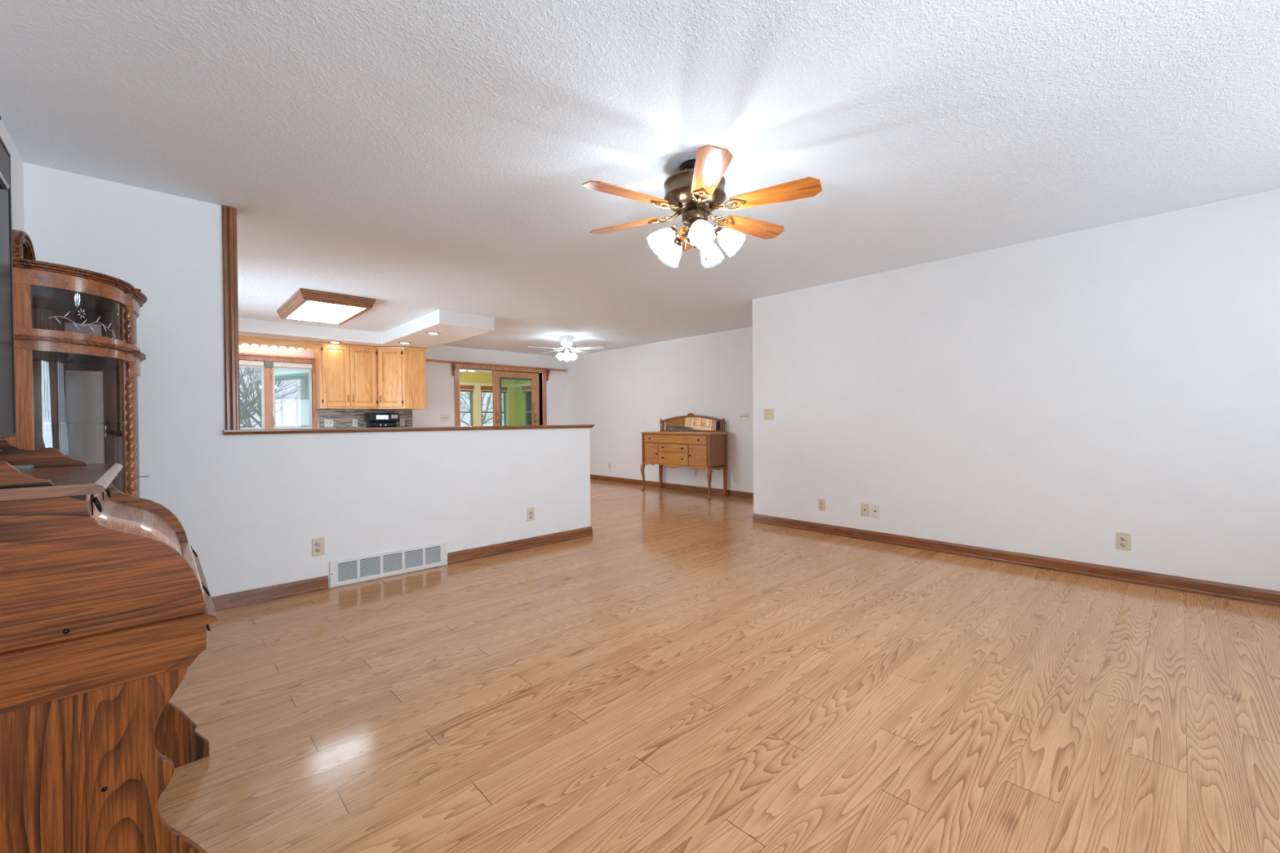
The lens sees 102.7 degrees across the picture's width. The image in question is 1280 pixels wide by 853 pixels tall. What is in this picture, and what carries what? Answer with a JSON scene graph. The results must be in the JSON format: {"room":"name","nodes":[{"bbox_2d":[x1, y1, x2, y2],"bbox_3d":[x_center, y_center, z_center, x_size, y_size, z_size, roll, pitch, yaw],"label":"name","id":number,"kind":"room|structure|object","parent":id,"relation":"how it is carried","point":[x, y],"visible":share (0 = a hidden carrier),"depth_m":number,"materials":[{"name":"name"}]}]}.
{"room":"living room","nodes":[
{"label":"living room","id":0,"kind":"room"},
{"bbox_2d":[0,118,24,231],"bbox_3d":[-2.649,-0.100,2.037,0.120,2.440,11.000,-1,1,-43],"label":"wall","id":1,"kind":"structure","parent":0,"point":[16,162],"depth_m":2.41,"materials":[{"name":"paint"}]},
{"bbox_2d":[0,136,16,437],"bbox_3d":[-1.175,-0.313,0.722,0.214,0.680,1.225,-1,1,-43],"label":"television","id":2,"kind":"object","parent":1,"relation":"attached to","point":[7,376],"visible":0.76,"depth_m":1.19,"materials":[{"name":"black plastic"}]},
{"bbox_2d":[0,115,9,189],"bbox_3d":[-1.367,-0.589,1.063,0.060,0.148,0.115,-1,1,-43],"label":"sensor","id":3,"kind":"object","parent":2,"relation":"attached to","point":[4,158],"visible":1,"depth_m":1.09,"materials":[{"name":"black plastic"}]},
{"bbox_2d":[300,377,309,426],"bbox_3d":[-5.724,-0.032,9.328,0.100,2.800,3.820,-1,1,-43],"label":"wall","id":4,"kind":"structure","parent":0,"point":[304,382],"depth_m":10.39,"materials":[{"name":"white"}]},
{"bbox_2d":[250,368,308,383],"bbox_3d":[-6.252,-0.921,9.156,0.860,0.190,2.700,-1,1,-43],"label":"awning","id":5,"kind":"object","parent":4,"relation":"attached to","point":[280,375],"visible":0.57,"depth_m":8.93,"materials":[{"name":"green"}]},
{"bbox_2d":[22,162,590,596],"bbox_3d":[-1.823,-0.126,3.833,3.549,2.440,0.115,-1,1,-43],"label":"wall","id":6,"kind":"structure","parent":0,"point":[251,508],"depth_m":3.12,"materials":[{"name":"paint"}]},
{"bbox_2d":[221,204,239,430],"bbox_3d":[-2.529,-0.655,3.158,0.070,1.353,0.147,-1,1,-43],"label":"trim","id":7,"kind":"structure","parent":6,"relation":"attached to","point":[229,253],"depth_m":3.10,"materials":[{"name":"brown wood"}]},
{"bbox_2d":[211,575,328,612],"bbox_3d":[-2.585,1.064,3.025,1.299,0.090,0.016,-1,1,-43],"label":"baseboard","id":8,"kind":"structure","parent":6,"relation":"attached to","point":[238,599],"depth_m":3.24,"materials":[{"name":"brown wood"}]},
{"bbox_2d":[311,537,324,555],"bbox_3d":[-2.156,0.805,3.433,0.072,0.116,0.010,-1,1,-43],"label":"outlet","id":9,"kind":"object","parent":6,"relation":"attached to","point":[317,544],"visible":1,"depth_m":3.43,"materials":[{"name":"beige plastic"}]},
{"bbox_2d":[315,541,321,546],"bbox_3d":[-2.155,0.786,3.431,0.034,0.034,0.003,-1,1,-43],"label":"receptacle","id":10,"kind":"object","parent":9,"relation":"attached to","point":[317,543],"depth_m":3.43,"materials":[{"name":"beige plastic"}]},
{"bbox_2d":[315,546,321,551],"bbox_3d":[-2.155,0.825,3.432,0.034,0.034,0.003,-1,1,-43],"label":"receptacle","id":11,"kind":"object","parent":9,"relation":"attached to","point":[317,548],"depth_m":3.43,"materials":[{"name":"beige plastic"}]},
{"bbox_2d":[328,542,447,587],"bbox_3d":[-1.815,1.000,3.755,0.806,0.176,0.013,-1,1,-43],"label":"air vent","id":12,"kind":"object","parent":6,"relation":"in","point":[357,569],"visible":1,"depth_m":3.72,"materials":[{"name":"metal"}]},
{"bbox_2d":[223,424,594,435],"bbox_3d":[-1.532,0.017,4.108,2.823,0.030,0.185,-1,1,-43],"label":"trim","id":13,"kind":"structure","parent":6,"relation":"attached to","point":[237,432],"depth_m":3.71,"materials":[{"name":"brown wood"}]},
{"bbox_2d":[447,526,592,564],"bbox_3d":[-1.030,1.034,4.575,1.441,0.090,0.131,-1,1,-43],"label":"baseboard","id":14,"kind":"structure","parent":6,"relation":"attached to","point":[473,553],"depth_m":4.45,"materials":[{"name":"brown wood"}]},
{"bbox_2d":[527,507,533,521],"bbox_3d":[-0.972,0.782,4.554,0.072,0.116,0.010,-1,1,-43],"label":"outlet","id":15,"kind":"object","parent":6,"relation":"attached to","point":[531,510],"visible":1,"depth_m":4.55,"materials":[{"name":"beige plastic"}]},
{"bbox_2d":[238,342,566,428],"bbox_3d":[-3.945,-0.156,8.298,6.601,2.440,0.120,-1,1,-43],"label":"wall","id":16,"kind":"structure","parent":0,"point":[440,391],"depth_m":8.85,"materials":[{"name":"paint"}]},
{"bbox_2d":[239,352,318,429],"bbox_3d":[-5.174,-0.440,7.087,1.250,1.095,0.150,-1,1,-43],"label":"window","id":17,"kind":"structure","parent":16,"relation":"in","point":[264,362],"depth_m":7.11,"materials":[{"name":"brown wood"}]},
{"bbox_2d":[239,360,311,368],"bbox_3d":[-5.164,-0.865,7.074,1.080,0.065,0.040,-1,1,-43],"label":"blind","id":18,"kind":"object","parent":17,"relation":"attached to","point":[263,364],"depth_m":7.14,"materials":[{"name":"white paint"}]},
{"bbox_2d":[314,342,377,409],"bbox_3d":[-4.340,-0.729,7.587,0.758,0.937,0.365,-1,1,-43],"label":"upper cabinet","id":19,"kind":"object","parent":16,"relation":"attached to","point":[346,375],"visible":0.99,"depth_m":7.44,"materials":[{"name":"brown wood"}]},
{"bbox_2d":[238,334,319,354],"bbox_3d":[-4.963,-1.098,6.820,1.188,0.172,0.025,-1,1,-43],"label":"scalloped valance","id":20,"kind":"object","parent":19,"relation":"attached to","point":[248,340],"visible":0.71,"depth_m":6.90,"materials":[{"name":"brown wood"}]},
{"bbox_2d":[319,408,412,428],"bbox_3d":[-4.217,-0.073,7.953,1.322,0.385,0.008,-1,1,-43],"label":"wall tile","id":21,"kind":"structure","parent":16,"relation":"attached to","point":[342,418],"depth_m":7.79,"materials":[{"name":"tile"}]},
{"bbox_2d":[324,418,333,426],"bbox_3d":[-4.601,-0.053,7.572,0.118,0.116,0.018,-1,1,-43],"label":"light switch","id":22,"kind":"object","parent":21,"relation":"attached to","point":[327,422],"visible":1,"depth_m":7.57,"materials":[{"name":"beige plastic"}]},
{"bbox_2d":[352,418,357,426],"bbox_3d":[-4.349,-0.058,7.815,0.072,0.116,0.010,-1,1,-43],"label":"outlet","id":23,"kind":"object","parent":21,"relation":"attached to","point":[354,420],"visible":1,"depth_m":7.81,"materials":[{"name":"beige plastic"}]},
{"bbox_2d":[400,418,404,426],"bbox_3d":[-3.848,-0.067,8.289,0.072,0.116,0.010,-1,1,-43],"label":"outlet","id":24,"kind":"object","parent":21,"relation":"attached to","point":[402,420],"visible":1,"depth_m":8.29,"materials":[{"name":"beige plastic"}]},
{"bbox_2d":[372,346,427,409],"bbox_3d":[-3.747,-0.738,7.965,0.646,0.937,0.630,-1,1,-43],"label":"upper cabinet","id":25,"kind":"object","parent":16,"relation":"attached to","point":[401,371],"visible":1,"depth_m":7.74,"materials":[{"name":"brown wood"}]},
{"bbox_2d":[440,414,449,421],"bbox_3d":[-3.343,-0.146,8.772,0.160,0.116,0.018,-1,1,-43],"label":"light switch","id":26,"kind":"object","parent":16,"relation":"attached to","point":[442,417],"visible":1,"depth_m":8.77,"materials":[{"name":"beige plastic"}]},
{"bbox_2d":[425,359,568,371],"bbox_3d":[-2.603,-1.120,9.410,3.057,0.030,0.105,-1,1,-43],"label":"trim","id":27,"kind":"structure","parent":16,"relation":"attached to","point":[426,360],"depth_m":9.31,"materials":[{"name":"brown wood"}]},
{"bbox_2d":[451,363,550,426],"bbox_3d":[-2.550,-0.034,9.552,1.950,2.145,0.215,-1,1,-43],"label":"door","id":28,"kind":"structure","parent":16,"relation":"in","point":[497,376],"depth_m":9.60,"materials":[{"name":"brown wood"}]},
{"bbox_2d":[459,370,515,426],"bbox_3d":[-5.209,-0.219,12.360,4.820,2.500,0.120,-1,1,-43],"label":"wall","id":29,"kind":"structure","parent":0,"point":[465,376],"depth_m":13.44,"materials":[{"name":"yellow paint"}]},
{"bbox_2d":[460,385,474,426],"bbox_3d":[-4.481,-0.312,12.972,0.540,1.460,0.130,-1,1,-43],"label":"window","id":30,"kind":"structure","parent":29,"relation":"in","point":[470,388],"depth_m":13.09,"materials":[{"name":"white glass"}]},
{"bbox_2d":[460,385,474,391],"bbox_3d":[-4.466,-0.962,12.943,0.540,0.160,0.070,-1,1,-43],"label":"blind","id":31,"kind":"object","parent":30,"relation":"attached to","point":[463,388],"depth_m":12.98,"materials":[{"name":"brown wood"}]},
{"bbox_2d":[480,386,506,426],"bbox_3d":[-3.871,-0.324,13.549,0.740,1.460,0.130,-1,1,-43],"label":"window","id":32,"kind":"structure","parent":29,"relation":"in","point":[483,388],"depth_m":13.50,"materials":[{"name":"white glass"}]},
{"bbox_2d":[480,386,506,393],"bbox_3d":[-3.856,-0.973,13.520,0.740,0.160,0.070,-1,1,-43],"label":"blind","id":33,"kind":"object","parent":32,"relation":"attached to","point":[483,388],"depth_m":13.39,"materials":[{"name":"brown wood"}]},
{"bbox_2d":[460,382,531,426],"bbox_3d":[-3.897,-0.285,10.972,4.820,1.640,3.700,-1,1,-43],"label":"trim","id":34,"kind":"structure","parent":29,"relation":"attached to","point":[477,403],"depth_m":13.25,"materials":[{"name":"beige wood"}]},
{"bbox_2d":[514,372,535,425],"bbox_3d":[-2.102,-0.249,12.669,0.120,2.500,3.700,-1,1,-43],"label":"wall","id":35,"kind":"structure","parent":0,"point":[519,397],"depth_m":13.77,"materials":[{"name":"green paint"}]},
{"bbox_2d":[521,385,539,425],"bbox_3d":[-2.795,-0.330,13.321,0.130,1.460,0.820,-1,1,-43],"label":"window","id":36,"kind":"structure","parent":35,"relation":"in","point":[526,389],"depth_m":13.52,"materials":[{"name":"clear glass"}]},
{"bbox_2d":[521,385,531,392],"bbox_3d":[-2.823,-0.980,13.293,0.070,0.160,0.820,-1,1,-43],"label":"blind","id":37,"kind":"object","parent":36,"relation":"attached to","point":[525,388],"depth_m":13.42,"materials":[{"name":"brown wood"}]},
{"bbox_2d":[0,0,1279,355],"bbox_3d":[-0.013,-1.444,4.498,8.200,0.150,11.160,-1,1,-43],"label":"ceiling","id":38,"kind":"structure","parent":0,"point":[418,158],"depth_m":2.29,"materials":[{"name":"white paint"}]},
{"bbox_2d":[276,288,375,324],"bbox_3d":[-3.505,-1.301,5.683,0.680,0.099,1.320,-1,1,-43],"label":"fluorescent light","id":39,"kind":"object","parent":38,"relation":"attached to","point":[304,304],"visible":1,"depth_m":5.42,"materials":[{"name":"white plastic"}]},
{"bbox_2d":[286,301,364,324],"bbox_3d":[-3.505,-1.260,5.683,0.540,0.013,1.180,-1,1,-43],"label":"diffuser","id":40,"kind":"object","parent":39,"relation":"attached to","point":[307,311],"depth_m":5.64,"materials":[{"name":"white plastic"}]},
{"bbox_2d":[238,309,494,348],"bbox_3d":[-4.073,-1.272,6.213,3.580,0.162,2.730,-1,1,-43],"label":"soffit","id":41,"kind":"structure","parent":38,"relation":"attached to","point":[452,326],"depth_m":6.73,"materials":[{"name":"paint"}]},
{"bbox_2d":[327,340,342,343],"bbox_3d":[-4.320,-1.194,7.252,0.184,0.012,0.184,-1,1,-43],"label":"recessed light","id":42,"kind":"object","parent":41,"relation":"attached to","point":[331,341],"visible":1,"depth_m":7.24,"materials":[{"name":"silver metal"}]},
{"bbox_2d":[398,341,411,343],"bbox_3d":[-3.383,-1.203,7.368,0.184,0.012,0.184,-1,1,-43],"label":"recessed light","id":43,"kind":"object","parent":41,"relation":"attached to","point":[400,342],"visible":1,"depth_m":7.32,"materials":[{"name":"beige"}]},
{"bbox_2d":[425,331,440,334],"bbox_3d":[-2.662,-1.201,6.591,0.184,0.012,0.184,-1,1,-43],"label":"recessed light","id":44,"kind":"object","parent":41,"relation":"attached to","point":[427,332],"visible":1,"depth_m":6.56,"materials":[{"name":"beige"}]},
{"bbox_2d":[528,335,604,360],"bbox_3d":[-1.172,-1.212,7.992,1.168,0.368,1.130,-1,1,-43],"label":"ceiling fan","id":45,"kind":"object","parent":38,"relation":"hanging from","point":[566,341],"visible":1,"depth_m":7.90,"materials":[{"name":"white paint"}]},
{"bbox_2d":[582,144,822,268],"bbox_3d":[0.285,-1.108,2.661,1.241,0.486,1.210,-1,1,-43],"label":"ceiling fan","id":46,"kind":"object","parent":38,"relation":"hanging from","point":[695,191],"visible":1,"depth_m":2.56,"materials":[{"name":"brown wood"}]},
{"bbox_2d":[566,326,753,493],"bbox_3d":[0.366,-0.196,8.629,0.120,2.440,5.563,-1,1,-43],"label":"wall","id":47,"kind":"structure","parent":0,"point":[625,393],"depth_m":8.52,"materials":[{"name":"paint"}]},
{"bbox_2d":[590,474,753,499],"bbox_3d":[0.368,0.980,8.552,0.016,0.090,5.443,-1,1,-43],"label":"baseboard","id":48,"kind":"structure","parent":47,"relation":"attached to","point":[649,483],"depth_m":8.30,"materials":[{"name":"brown wood"}]},
{"bbox_2d":[693,469,697,476],"bbox_3d":[0.875,0.726,8.014,0.010,0.116,0.072,-1,1,-43],"label":"outlet","id":49,"kind":"object","parent":47,"relation":"attached to","point":[695,471],"visible":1,"depth_m":8.01,"materials":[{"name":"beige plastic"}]},
{"bbox_2d":[739,412,748,420],"bbox_3d":[1.490,-0.148,7.341,0.018,0.116,0.160,-1,1,-43],"label":"light switch","id":50,"kind":"object","parent":47,"relation":"attached to","point":[743,415],"visible":1,"depth_m":7.34,"materials":[{"name":"beige plastic"}]},
{"bbox_2d":[157,479,1279,852],"bbox_3d":[0.029,1.131,4.504,8.200,0.120,11.100,-1,1,-43],"label":"floor","id":51,"kind":"structure","parent":0,"point":[686,673],"depth_m":1.99,"materials":[{"name":"brown wood"}]},
{"bbox_2d":[5,229,149,497],"bbox_3d":[-2.537,0.136,2.336,0.436,1.960,1.040,-1,1,-43],"label":"curio cabinet","id":52,"kind":"object","parent":51,"relation":"on","point":[46,295],"visible":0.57,"depth_m":2.28,"materials":[{"name":"brown wood"}]},
{"bbox_2d":[32,351,120,362],"bbox_3d":[-2.557,-0.333,2.316,0.380,0.007,0.940,-1,1,-43],"label":"shelf","id":53,"kind":"object","parent":52,"relation":"attached to","point":[38,356],"depth_m":2.47,"materials":[{"name":"brown wood"}]},
{"bbox_2d":[34,422,137,424],"bbox_3d":[-2.551,-0.013,2.322,0.388,0.006,0.956,-1,1,-43],"label":"shelf","id":54,"kind":"object","parent":52,"relation":"attached to","point":[35,423],"depth_m":2.40,"materials":[{"name":"clear glass"}]},
{"bbox_2d":[0,437,217,852],"bbox_3d":[-1.423,0.533,1.267,0.573,1.170,0.791,-1,1,-43],"label":"desk","id":55,"kind":"object","parent":51,"relation":"on","point":[107,606],"visible":1,"depth_m":1.04,"materials":[{"name":"brown wood"}]},
{"bbox_2d":[12,464,34,469],"bbox_3d":[-1.700,0.112,1.400,0.050,0.009,0.060,-1,1,-43],"label":"coaster","id":56,"kind":"object","parent":55,"relation":"on","point":[28,466],"visible":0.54,"depth_m":1.39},
{"bbox_2d":[640,413,728,499],"bbox_3d":[0.643,0.411,7.851,0.470,1.238,1.436,-1,1,-43],"label":"sideboard","id":57,"kind":"object","parent":51,"relation":"on","point":[700,442],"visible":1,"depth_m":7.64,"materials":[{"name":"brown wood"}]},
{"bbox_2d":[662,415,723,431],"bbox_3d":[0.791,-0.046,7.990,0.028,0.255,1.230,-1,1,-43],"label":"mirror","id":58,"kind":"object","parent":57,"relation":"on","point":[684,423],"depth_m":7.96,"materials":[{"name":"brown wood"}]},
{"bbox_3d":[-5.776,0.655,6.046,0.696,0.898,0.600,-1,1,-43],"label":"base cabinet","id":59,"kind":"object","parent":51,"relation":"on","visible":0},
{"bbox_3d":[-4.766,0.165,6.994,3.480,0.040,0.631,-1,1,-43],"label":"countertop","id":60,"kind":"structure","parent":59,"relation":"on","visible":0},
{"bbox_2d":[364,413,399,427],"bbox_3d":[-3.979,-0.040,7.908,0.435,0.335,0.280,-1,1,-43],"label":"countertop appliance","id":61,"kind":"object","parent":60,"relation":"on","point":[372,420],"visible":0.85,"depth_m":7.81,"materials":[{"name":"black plastic"}]},
{"bbox_2d":[751,188,1279,591],"bbox_3d":[3.649,-0.176,4.164,1.486,2.440,5.437,-1,1,-43],"label":"wall","id":62,"kind":"structure","parent":0,"point":[1055,397],"depth_m":3.73,"materials":[{"name":"paint"}]},
{"bbox_2d":[764,408,773,419],"bbox_3d":[1.375,-0.131,5.475,0.018,0.116,0.114,-1,1,-43],"label":"light switch","id":63,"kind":"object","parent":62,"relation":"attached to","point":[768,413],"visible":1,"depth_m":5.47,"materials":[{"name":"beige plastic"}]},
{"bbox_2d":[818,498,825,511],"bbox_3d":[1.795,0.774,5.054,0.010,0.116,0.072,-1,1,-43],"label":"outlet","id":64,"kind":"object","parent":62,"relation":"attached to","point":[821,502],"visible":1,"depth_m":5.05,"materials":[{"name":"beige plastic"}]},
{"bbox_2d":[861,502,869,516],"bbox_3d":[2.084,0.773,4.745,0.014,0.116,0.072,-1,1,-43],"label":"cable jack","id":65,"kind":"object","parent":62,"relation":"attached to","point":[864,507],"visible":1,"depth_m":4.74,"materials":[{"name":"beige plastic"}]},
{"bbox_2d":[871,504,879,517],"bbox_3d":[2.149,0.773,4.677,0.014,0.116,0.072,-1,1,-43],"label":"cable jack","id":66,"kind":"object","parent":62,"relation":"attached to","point":[874,508],"visible":1,"depth_m":4.68,"materials":[{"name":"beige plastic"}]},
{"bbox_2d":[752,513,1279,607],"bbox_3d":[3.045,1.009,3.733,0.016,0.090,5.237,-1,1,-43],"label":"baseboard","id":67,"kind":"structure","parent":62,"relation":"attached to","point":[1233,592],"depth_m":3.74,"materials":[{"name":"brown wood"}]},
{"bbox_2d":[1116,532,1131,551],"bbox_3d":[3.285,0.780,3.478,0.010,0.116,0.072,-1,1,-43],"label":"outlet","id":68,"kind":"object","parent":62,"relation":"attached to","point":[1123,540],"visible":1,"depth_m":3.48,"materials":[{"name":"beige plastic"}]},
{"bbox_2d":[1120,536,1127,541],"bbox_3d":[3.283,0.761,3.476,0.003,0.034,0.034,-1,1,-43],"label":"receptacle","id":69,"kind":"object","parent":68,"relation":"attached to","point":[1122,538],"depth_m":3.47,"materials":[{"name":"beige plastic"}]},
{"bbox_2d":[1120,542,1127,546],"bbox_3d":[3.284,0.800,3.476,0.003,0.034,0.034,-1,1,-43],"label":"receptacle","id":70,"kind":"object","parent":68,"relation":"attached to","point":[1122,544],"depth_m":3.47,"materials":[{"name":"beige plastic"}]},
{"label":"outside","id":71,"kind":"structure","parent":0,"visible":0},
{"bbox_3d":[-47.075,1.896,71.657,150.000,0.100,151.190,-1,1,-43],"label":"lawn","id":72,"kind":"structure","parent":71,"visible":0},
{"bbox_2d":[239,362,299,427],"bbox_3d":[-9.166,-0.924,12.031,4.667,6.379,3.934,-1,1,-40],"label":"bare tree","id":73,"kind":"object","parent":72,"relation":"on","point":[244,411],"visible":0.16,"depth_m":11.99,"materials":[{"name":"grey plant"}]},
{"bbox_2d":[239,368,300,424],"bbox_3d":[-13.279,-0.186,17.320,3.877,4.769,5.688,-1,1,-12],"label":"bare tree","id":74,"kind":"object","parent":72,"relation":"on","point":[281,397],"visible":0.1,"depth_m":16.88,"materials":[{"name":"grey plant"}]},
{"bbox_2d":[460,391,503,426],"bbox_3d":[-5.132,-0.661,17.238,5.341,5.609,5.044,0,1,3],"label":"bare tree","id":75,"kind":"object","parent":72,"relation":"on","point":[484,416],"visible":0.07,"depth_m":17.17,"materials":[{"name":"grey plant"}]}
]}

